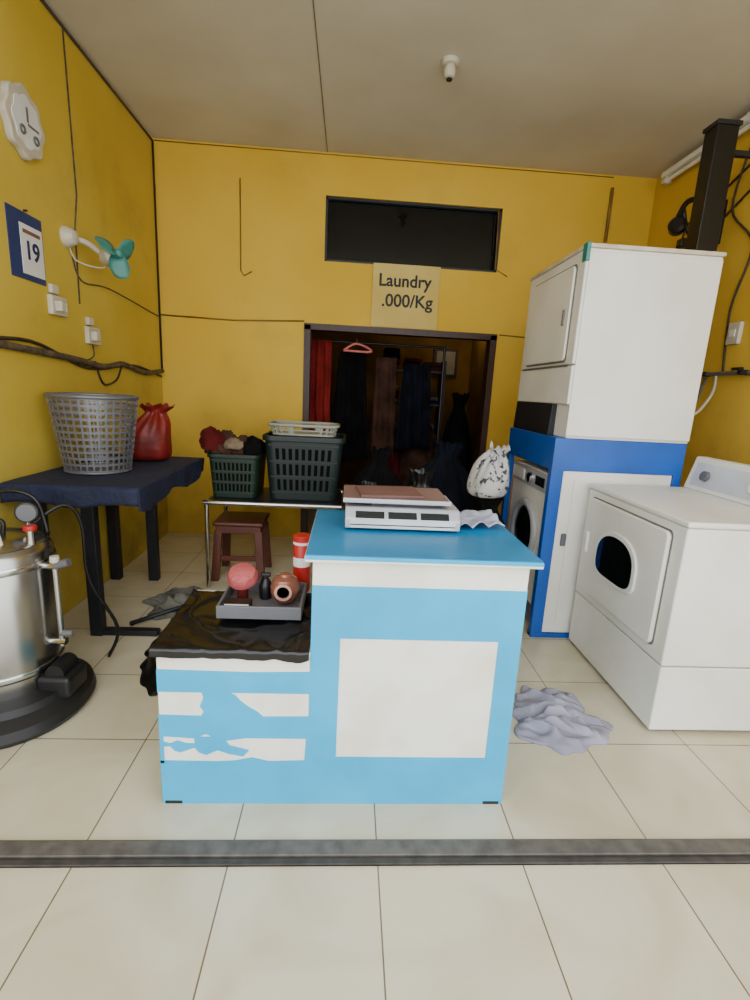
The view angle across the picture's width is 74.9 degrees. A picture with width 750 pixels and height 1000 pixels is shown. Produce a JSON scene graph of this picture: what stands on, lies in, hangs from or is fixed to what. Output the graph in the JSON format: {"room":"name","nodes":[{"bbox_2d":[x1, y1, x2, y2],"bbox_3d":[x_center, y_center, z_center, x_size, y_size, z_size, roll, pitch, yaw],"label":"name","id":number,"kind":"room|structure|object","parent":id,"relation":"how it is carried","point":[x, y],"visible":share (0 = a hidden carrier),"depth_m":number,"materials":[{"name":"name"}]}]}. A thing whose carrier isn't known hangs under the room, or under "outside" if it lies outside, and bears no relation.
{"room":"laundry","nodes":[
{"label":"laundry","id":0,"kind":"room"},
{"bbox_2d":[0,0,168,614],"bbox_3d":[-1.948,-0.921,2.500,0.120,3.510,4.470,2,13,-3],"label":"wall","id":1,"kind":"structure","parent":0,"point":[113,153],"depth_m":3.06,"materials":[{"name":"yellow paint"}]},
{"bbox_2d":[0,80,44,160],"bbox_3d":[-1.823,-1.960,2.544,0.054,0.350,0.332,2,13,-3],"label":"wall clock","id":2,"kind":"object","parent":1,"relation":"attached to","point":[19,114],"visible":1,"depth_m":2.50,"materials":[{"name":"beige plastic"}]},
{"bbox_2d":[4,202,46,285],"bbox_3d":[-1.869,-1.371,2.639,0.020,0.355,0.290,2,13,-3],"label":"wall calendar","id":3,"kind":"object","parent":1,"relation":"attached to","point":[24,231],"visible":1,"depth_m":2.62,"materials":[{"name":"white paper"}]},
{"bbox_2d":[47,283,67,317],"bbox_3d":[-1.867,-1.183,2.912,0.070,0.170,0.160,2,13,-3],"label":"wall socket","id":4,"kind":"object","parent":1,"relation":"attached to","point":[57,305],"visible":1,"depth_m":2.86,"materials":[{"name":"beige plastic"}]},
{"bbox_2d":[0,0,163,385],"bbox_3d":[-1.862,-1.752,2.968,0.042,2.062,2.939,2,13,-3],"label":"wiring","id":5,"kind":"object","parent":1,"relation":"attached to","point":[49,352],"visible":0.98,"depth_m":3.15,"materials":[{"name":"black plastic"}]},
{"bbox_2d":[84,317,100,344],"bbox_3d":[-1.893,-1.141,3.321,0.070,0.170,0.160,2,13,-3],"label":"wall socket","id":6,"kind":"object","parent":1,"relation":"attached to","point":[92,335],"visible":1,"depth_m":3.27,"materials":[{"name":"beige plastic"}]},
{"bbox_2d":[60,226,134,278],"bbox_3d":[-1.732,-1.544,3.084,0.356,0.267,0.260,2,13,-3],"label":"wall fan","id":7,"kind":"object","parent":1,"relation":"attached to","point":[111,257],"visible":1,"depth_m":3.09,"materials":[{"name":"teal plastic"}]},
{"bbox_2d":[310,339,331,430],"bbox_3d":[-0.591,-0.826,5.065,0.250,1.590,0.086,2,13,-3],"label":"curtain","id":8,"kind":"object","parent":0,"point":[321,350],"depth_m":4.99,"materials":[{"name":"red fabric"}]},
{"bbox_2d":[0,489,749,999],"bbox_3d":[0.355,1.245,1.633,13.000,0.100,12.600,2,13,-3],"label":"floor","id":9,"kind":"structure","parent":0,"point":[509,932],"depth_m":1.55,"materials":[{"name":"beige tile"}]},
{"bbox_2d":[0,489,119,749],"bbox_3d":[-1.613,0.457,2.196,0.601,0.990,0.738,2,13,-3],"label":"boiler","id":10,"kind":"object","parent":9,"relation":"on","point":[43,686],"visible":1,"depth_m":2.12,"materials":[{"name":"silver metal"}]},
{"bbox_2d":[49,555,71,569],"bbox_3d":[-1.379,0.276,2.147,0.086,0.062,0.040,2,13,-3],"label":"tap","id":11,"kind":"object","parent":10,"relation":"on","point":[55,563],"depth_m":2.13,"materials":[{"name":"grey metal"}]},
{"bbox_2d":[60,630,74,635],"bbox_3d":[-1.394,0.602,2.220,0.050,0.028,0.028,2,13,-3],"label":"tap","id":12,"kind":"object","parent":10,"relation":"on","point":[62,632],"depth_m":2.21,"materials":[{"name":"grey metal"}]},
{"bbox_2d":[0,454,203,636],"bbox_3d":[-1.609,0.262,3.169,0.699,0.949,1.180,2,13,-3],"label":"table","id":13,"kind":"object","parent":9,"relation":"on","point":[147,483],"visible":0.68,"depth_m":2.81,"materials":[{"name":"dark blue cloth"},{"name":"dark painted steel"}]},
{"bbox_2d":[43,392,139,474],"bbox_3d":[-1.652,-0.400,2.905,0.492,0.447,0.492,2,13,-3],"label":"laundry basket","id":14,"kind":"object","parent":13,"relation":"on","point":[86,468],"visible":1,"depth_m":2.79,"materials":[{"name":"grey plastic"}]},
{"bbox_2d":[125,402,174,460],"bbox_3d":[-1.564,-0.473,3.377,0.317,0.397,0.313,9,14,26],"label":"plastic bag","id":15,"kind":"object","parent":13,"relation":"on","point":[152,442],"visible":0.87,"depth_m":3.29,"materials":[{"name":"red plastic"}]},
{"bbox_2d":[140,639,157,695],"bbox_3d":[-0.981,0.805,2.824,0.632,0.102,0.932,2,13,-3],"label":"bag","id":16,"kind":"object","parent":9,"relation":"on","point":[148,680],"visible":0.02,"depth_m":2.50,"materials":[{"name":"black plastic"}]},
{"bbox_2d":[129,605,181,625],"bbox_3d":[-1.251,0.701,3.281,0.738,0.068,0.028,-9,18,-44],"label":"handle","id":17,"kind":"object","parent":9,"relation":"on","point":[176,608],"visible":0.35,"depth_m":3.12,"materials":[{"name":"paint"}]},
{"bbox_2d":[142,586,202,619],"bbox_3d":[-1.344,0.668,3.361,0.518,0.098,0.496,2,13,-3],"label":"cloth","id":18,"kind":"object","parent":9,"relation":"on","point":[176,596],"visible":0.63,"depth_m":3.30,"materials":[{"name":"grey fabric"}]},
{"bbox_2d":[211,511,271,580],"bbox_3d":[-1.061,0.364,3.928,0.413,0.475,0.370,2,13,-3],"label":"plastic stool","id":19,"kind":"object","parent":9,"relation":"on","point":[228,523],"visible":0.95,"depth_m":3.78,"materials":[{"name":"brown plastic"}]},
{"bbox_2d":[202,487,342,587],"bbox_3d":[-0.770,0.284,3.889,0.990,0.678,0.606,2,13,-3],"label":"metal bench","id":20,"kind":"object","parent":9,"relation":"on","point":[263,499],"visible":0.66,"depth_m":3.57,"materials":[{"name":"silver metal"}]},
{"bbox_2d":[207,452,265,497],"bbox_3d":[-1.044,-0.214,3.768,0.385,0.326,0.437,2,13,-3],"label":"storage basket","id":21,"kind":"object","parent":20,"relation":"on","point":[233,476],"visible":0.76,"depth_m":3.58,"materials":[{"name":"green plastic"}]},
{"bbox_2d":[199,426,265,455],"bbox_3d":[-1.060,-0.451,3.705,0.506,0.202,0.326,2,13,-3],"label":"pile","id":22,"kind":"object","parent":21,"relation":"on","point":[214,441],"visible":0.93,"depth_m":3.59,"materials":[{"name":"brown fabric"}]},
{"bbox_2d":[207,487,339,504],"bbox_3d":[-0.754,-0.034,3.828,0.950,0.017,0.530,2,13,-3],"label":"shelf","id":23,"kind":"object","parent":20,"relation":"attached to","point":[264,496],"depth_m":3.63,"materials":[{"name":"metal"}]},
{"bbox_2d":[262,430,345,500],"bbox_3d":[-0.537,-0.270,3.792,0.603,0.476,0.458,2,13,-3],"label":"storage basket","id":24,"kind":"object","parent":20,"relation":"on","point":[305,468],"visible":0.91,"depth_m":3.59,"materials":[{"name":"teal plastic"}]},
{"bbox_2d":[268,420,339,436],"bbox_3d":[-0.532,-0.543,3.730,0.532,0.087,0.379,2,13,-3],"label":"basket","id":25,"kind":"object","parent":24,"relation":"on","point":[319,426],"visible":1,"depth_m":3.58,"materials":[{"name":"white plastic"}]},
{"bbox_2d":[156,509,543,803],"bbox_3d":[-0.124,0.589,1.986,1.295,0.976,0.616,2,13,-3],"label":"counter","id":26,"kind":"object","parent":9,"relation":"on","point":[404,693],"depth_m":1.73,"materials":[{"name":"blue laminate"}]},
{"bbox_2d":[148,588,311,662],"bbox_3d":[-0.500,0.465,1.879,0.533,0.057,0.485,2,13,-3],"label":"plastic sheet","id":27,"kind":"object","parent":26,"relation":"on","point":[195,631],"visible":0.68,"depth_m":1.73,"materials":[{"name":"black plastic"}]},
{"bbox_2d":[216,581,306,619],"bbox_3d":[-0.440,0.395,1.952,0.315,0.051,0.255,2,13,-3],"label":"desk tray","id":28,"kind":"object","parent":27,"relation":"on","point":[270,609],"visible":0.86,"depth_m":1.83,"materials":[{"name":"grey plastic"}]},
{"bbox_2d":[223,598,251,605],"bbox_3d":[-0.523,0.404,1.870,0.100,0.043,0.052,2,13,-3],"label":"notebook","id":29,"kind":"object","parent":28,"relation":"on","point":[228,601],"visible":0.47,"depth_m":1.85,"materials":[{"name":"brown paper"}]},
{"bbox_2d":[227,562,257,597],"bbox_3d":[-0.525,0.331,1.945,0.120,0.153,0.114,2,13,-3],"label":"pincushion","id":30,"kind":"object","parent":28,"relation":"on","point":[242,576],"visible":0.91,"depth_m":1.91,"materials":[{"name":"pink fabric"}]},
{"bbox_2d":[259,572,271,599],"bbox_3d":[-0.446,0.347,1.995,0.052,0.108,0.052,2,13,-3],"label":"spray bottle","id":31,"kind":"object","parent":28,"relation":"on","point":[264,586],"visible":0.98,"depth_m":1.98,"materials":[{"name":"plastic"}]},
{"bbox_2d":[270,572,299,603],"bbox_3d":[-0.359,0.350,1.955,0.116,0.121,0.124,2,13,-3],"label":"vase","id":32,"kind":"object","parent":28,"relation":"on","point":[285,586],"visible":1,"depth_m":1.92,"materials":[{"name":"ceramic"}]},
{"bbox_2d":[293,532,309,591],"bbox_3d":[-0.315,0.272,2.108,0.078,0.255,0.078,2,13,-3],"label":"jar","id":33,"kind":"object","parent":26,"relation":"on","point":[301,569],"visible":0.65,"depth_m":2.07,"materials":[{"name":"plastic"}]},
{"bbox_2d":[343,485,460,531],"bbox_3d":[0.096,0.027,2.026,0.455,0.125,0.334,2,13,-3],"label":"weighing scale","id":34,"kind":"object","parent":26,"relation":"on","point":[367,506],"visible":1,"depth_m":1.89,"materials":[{"name":"white plastic"},{"name":"copper-brown metal"},{"name":"black plastic"}]},
{"bbox_2d":[460,509,504,527],"bbox_3d":[0.415,0.072,2.065,0.200,0.036,0.270,2,13,-3],"label":"cloth","id":35,"kind":"object","parent":26,"relation":"on","point":[472,518],"visible":0.79,"depth_m":2.06,"materials":[{"name":"white fabric"}]},
{"bbox_2d":[0,839,749,867],"bbox_3d":[0.356,1.184,1.648,9.000,0.012,0.085,2,13,-3],"label":"door track","id":36,"kind":"object","parent":9,"relation":"on","point":[224,853],"visible":1,"depth_m":1.62,"materials":[{"name":"metal"}]},
{"bbox_2d":[314,339,445,456],"bbox_3d":[-0.326,-0.689,5.319,2.058,2.000,0.028,2,13,-3],"label":"clothes rack","id":37,"kind":"object","parent":9,"relation":"on","point":[333,341],"visible":0.38,"depth_m":5.16,"materials":[{"name":"grey metal"}]},
{"bbox_2d":[343,339,371,352],"bbox_3d":[-0.176,-1.569,4.997,0.296,0.144,0.227,2,13,-3],"label":"clothes hanger","id":38,"kind":"object","parent":37,"relation":"hanging from","point":[345,349],"depth_m":4.90,"materials":[{"name":"pink plastic"}]},
{"bbox_2d":[310,339,430,461],"bbox_3d":[-0.065,-0.842,5.263,1.354,1.590,0.230,0,13,-15],"label":"hanging clothes","id":39,"kind":"object","parent":37,"relation":"hanging from","point":[350,400],"visible":0.77,"depth_m":5.22,"materials":[{"name":"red fabric"}]},
{"bbox_2d":[383,347,446,440],"bbox_3d":[0.408,-0.901,6.386,0.845,2.025,0.400,2,13,-3],"label":"storage shelf","id":40,"kind":"object","parent":9,"relation":"on","point":[436,368],"visible":0.34,"depth_m":6.09,"materials":[{"name":"brown wood"}]},
{"bbox_2d":[371,392,471,485],"bbox_3d":[0.539,-0.516,5.808,1.294,1.538,0.526,2,13,-3],"label":"heap","id":41,"kind":"object","parent":9,"relation":"on","point":[456,430],"visible":0.32,"depth_m":5.68,"materials":[{"name":"brown fabric"}]},
{"bbox_2d":[345,440,505,527],"bbox_3d":[0.351,0.133,3.752,1.200,1.146,1.146,2,13,-3],"label":"sacks","id":42,"kind":"object","parent":9,"relation":"on","point":[445,472],"visible":0.27,"depth_m":3.75,"materials":[{"name":"fabric"}]},
{"bbox_2d":[467,441,509,497],"bbox_3d":[0.778,-0.208,3.298,0.283,0.382,0.260,2,13,-3],"label":"bundle","id":43,"kind":"object","parent":42,"relation":"on","point":[488,477],"visible":1,"depth_m":3.23,"materials":[{"name":"white fabric"}]},
{"bbox_2d":[508,460,547,620],"bbox_3d":[1.295,0.291,3.490,0.578,1.050,0.695,2,13,-3],"label":"washing machine","id":44,"kind":"object","parent":9,"relation":"on","point":[530,479],"visible":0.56,"depth_m":3.34,"materials":[{"name":"white metal"}]},
{"bbox_2d":[512,685,613,754],"bbox_3d":[0.895,1.024,2.354,0.466,0.070,0.501,9,14,24],"label":"cloth","id":45,"kind":"object","parent":9,"relation":"on","point":[555,719],"visible":1,"depth_m":2.29,"materials":[{"name":"white fabric"}]},
{"bbox_2d":[501,241,726,637],"bbox_3d":[1.445,-0.333,3.343,0.815,2.345,0.882,2,13,-3],"label":"dryer","id":46,"kind":"object","parent":9,"relation":"on","point":[617,336],"visible":0.88,"depth_m":2.86,"materials":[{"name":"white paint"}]},
{"bbox_2d":[569,456,749,730],"bbox_3d":[1.604,0.418,2.601,0.718,1.220,0.895,2,13,-3],"label":"dryer","id":47,"kind":"object","parent":9,"relation":"on","point":[661,607],"visible":1,"depth_m":2.28,"materials":[{"name":"white metal"}]},
{"bbox_2d":[312,331,471,488],"bbox_3d":[-0.040,-1.721,7.256,3.050,3.200,0.100,2,13,-3],"label":"wall","id":48,"kind":"structure","parent":0,"point":[349,470],"depth_m":7.18,"materials":[{"name":"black paint"}]},
{"bbox_2d":[432,348,458,377],"bbox_3d":[1.028,-2.006,7.175,0.350,0.400,0.040,2,13,-3],"label":"frame","id":49,"kind":"object","parent":48,"relation":"attached to","point":[435,349],"visible":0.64,"depth_m":7.14,"materials":[{"name":"brown wood"}]},
{"bbox_2d":[436,351,455,374],"bbox_3d":[1.030,-2.000,7.150,0.270,0.320,0.010,2,13,-3],"label":"pane","id":50,"kind":"object","parent":48,"relation":"attached to","point":[450,356],"visible":0.57,"depth_m":7.14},
{"bbox_2d":[44,0,749,178],"bbox_3d":[0.438,-2.591,2.245,4.720,0.100,4.470,2,13,-3],"label":"ceiling","id":51,"kind":"structure","parent":0,"point":[632,88],"depth_m":3.15,"materials":[{"name":"beige paint"}]},
{"bbox_2d":[312,0,327,151],"bbox_3d":[-0.306,-2.556,2.154,0.006,0.004,4.350,2,13,-3],"label":"trim","id":52,"kind":"structure","parent":51,"relation":"attached to","point":[312,0],"depth_m":3.14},
{"bbox_2d":[442,55,459,81],"bbox_3d":[0.464,-2.659,3.037,0.110,0.108,0.110,2,13,-3],"label":"holder","id":53,"kind":"object","parent":51,"relation":"attached to","point":[450,63],"depth_m":3.01,"materials":[{"name":"white plastic"}]},
{"bbox_2d":[661,145,702,184],"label":"lamp","id":54,"kind":"object","parent":51,"relation":"attached to","point":[693,158],"depth_m":3.98,"materials":[{"name":"white plastic"}]},
{"bbox_2d":[738,112,749,135],"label":"lamp","id":55,"kind":"object","parent":51,"relation":"attached to","point":[746,124],"depth_m":3.34,"materials":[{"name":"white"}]},
{"bbox_2d":[152,138,656,536],"bbox_3d":[0.238,-1.309,4.756,4.480,3.510,0.120,2,13,-3],"label":"wall","id":56,"kind":"structure","parent":0,"point":[240,377],"depth_m":4.49,"materials":[{"name":"yellow paint"}]},
{"bbox_2d":[154,140,614,337],"bbox_3d":[0.103,-2.297,4.449,4.076,1.431,0.032,2,13,-3],"label":"wiring","id":57,"kind":"object","parent":56,"relation":"attached to","point":[612,188],"visible":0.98,"depth_m":4.42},
{"bbox_2d":[300,323,496,532],"bbox_3d":[0.197,-0.614,4.910,1.830,2.085,0.142,2,13,-3],"label":"door frame","id":58,"kind":"structure","parent":56,"relation":"attached to","point":[491,339],"depth_m":4.69,"materials":[{"name":"brown wood"}]},
{"bbox_2d":[371,263,440,329],"bbox_3d":[0.283,-1.887,4.556,0.620,0.550,0.022,2,13,-3],"label":"price sign","id":59,"kind":"object","parent":56,"relation":"attached to","point":[403,296],"visible":1,"depth_m":4.55,"materials":[{"name":"yellow paper"}]},
{"bbox_2d":[327,200,497,270],"bbox_3d":[0.346,-2.427,4.528,1.600,0.540,0.005,2,13,-3],"label":"pane","id":60,"kind":"object","parent":56,"relation":"attached to","point":[361,232],"visible":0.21,"depth_m":4.52,"materials":[{"name":"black glass"}]},
{"bbox_2d":[324,196,501,272],"bbox_3d":[0.348,-2.418,4.491,1.600,0.540,0.040,2,13,-3],"label":"frame","id":61,"kind":"object","parent":56,"relation":"attached to","point":[331,198],"visible":0.8,"depth_m":4.44,"materials":[{"name":"paint"}]},
{"bbox_2d":[466,341,486,465],"bbox_3d":[1.494,-1.386,6.112,0.100,3.200,2.430,2,13,-3],"label":"wall","id":62,"kind":"structure","parent":0,"point":[478,351],"depth_m":6.84,"materials":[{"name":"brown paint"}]},
{"bbox_2d":[647,129,749,486],"bbox_3d":[2.640,-0.741,2.775,0.120,3.510,4.470,2,13,-3],"label":"wall","id":63,"kind":"structure","parent":0,"point":[721,429],"depth_m":3.57,"materials":[{"name":"yellow paint"}]},
{"bbox_2d":[667,197,727,248],"bbox_3d":[2.377,-1.990,3.660,0.412,0.508,0.128,1,13,-10],"label":"wall bracket","id":64,"kind":"object","parent":63,"relation":"attached to","point":[677,225],"visible":0.47,"depth_m":3.60,"materials":[{"name":"metal"}]},
{"bbox_2d":[682,148,749,414],"bbox_3d":[2.241,-1.514,3.650,0.631,2.020,1.162,2,13,-3],"label":"wiring","id":65,"kind":"object","parent":63,"relation":"attached to","point":[744,169],"visible":0.47,"depth_m":3.50,"materials":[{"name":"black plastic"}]},
{"bbox_2d":[685,118,749,251],"bbox_3d":[2.243,-1.506,3.223,0.679,1.665,0.150,2,13,-3],"label":"duct","id":66,"kind":"object","parent":63,"relation":"attached to","point":[718,154],"visible":0.37,"depth_m":3.07,"materials":[{"name":"black metal"}]},
{"bbox_2d":[701,367,749,376],"bbox_3d":[2.475,-0.948,3.659,0.120,0.048,1.300,2,13,-3],"label":"water tap","id":67,"kind":"object","parent":63,"relation":"attached to","point":[734,370],"visible":0.55,"depth_m":3.44,"materials":[{"name":"black metal"}]},
{"bbox_2d":[737,370,747,374],"bbox_3d":[2.507,-0.865,3.320,0.090,0.036,0.036,2,13,-3],"label":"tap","id":68,"kind":"object","parent":67,"relation":"on","point":[739,372],"depth_m":3.31,"materials":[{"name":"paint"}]},
{"bbox_2d":[725,321,743,344],"bbox_3d":[2.538,-1.177,3.461,0.037,0.150,0.110,2,13,-3],"label":"wall socket","id":69,"kind":"object","parent":63,"relation":"attached to","point":[735,329],"visible":1,"depth_m":3.44,"materials":[{"name":"beige plastic"}]},
{"bbox_2d":[729,329,735,336],"bbox_3d":[2.523,-1.177,3.461,0.007,0.050,0.050,2,13,-3],"label":"switch","id":70,"kind":"object","parent":69,"relation":"attached to","point":[732,332],"depth_m":3.45,"materials":[{"name":"white plastic"}]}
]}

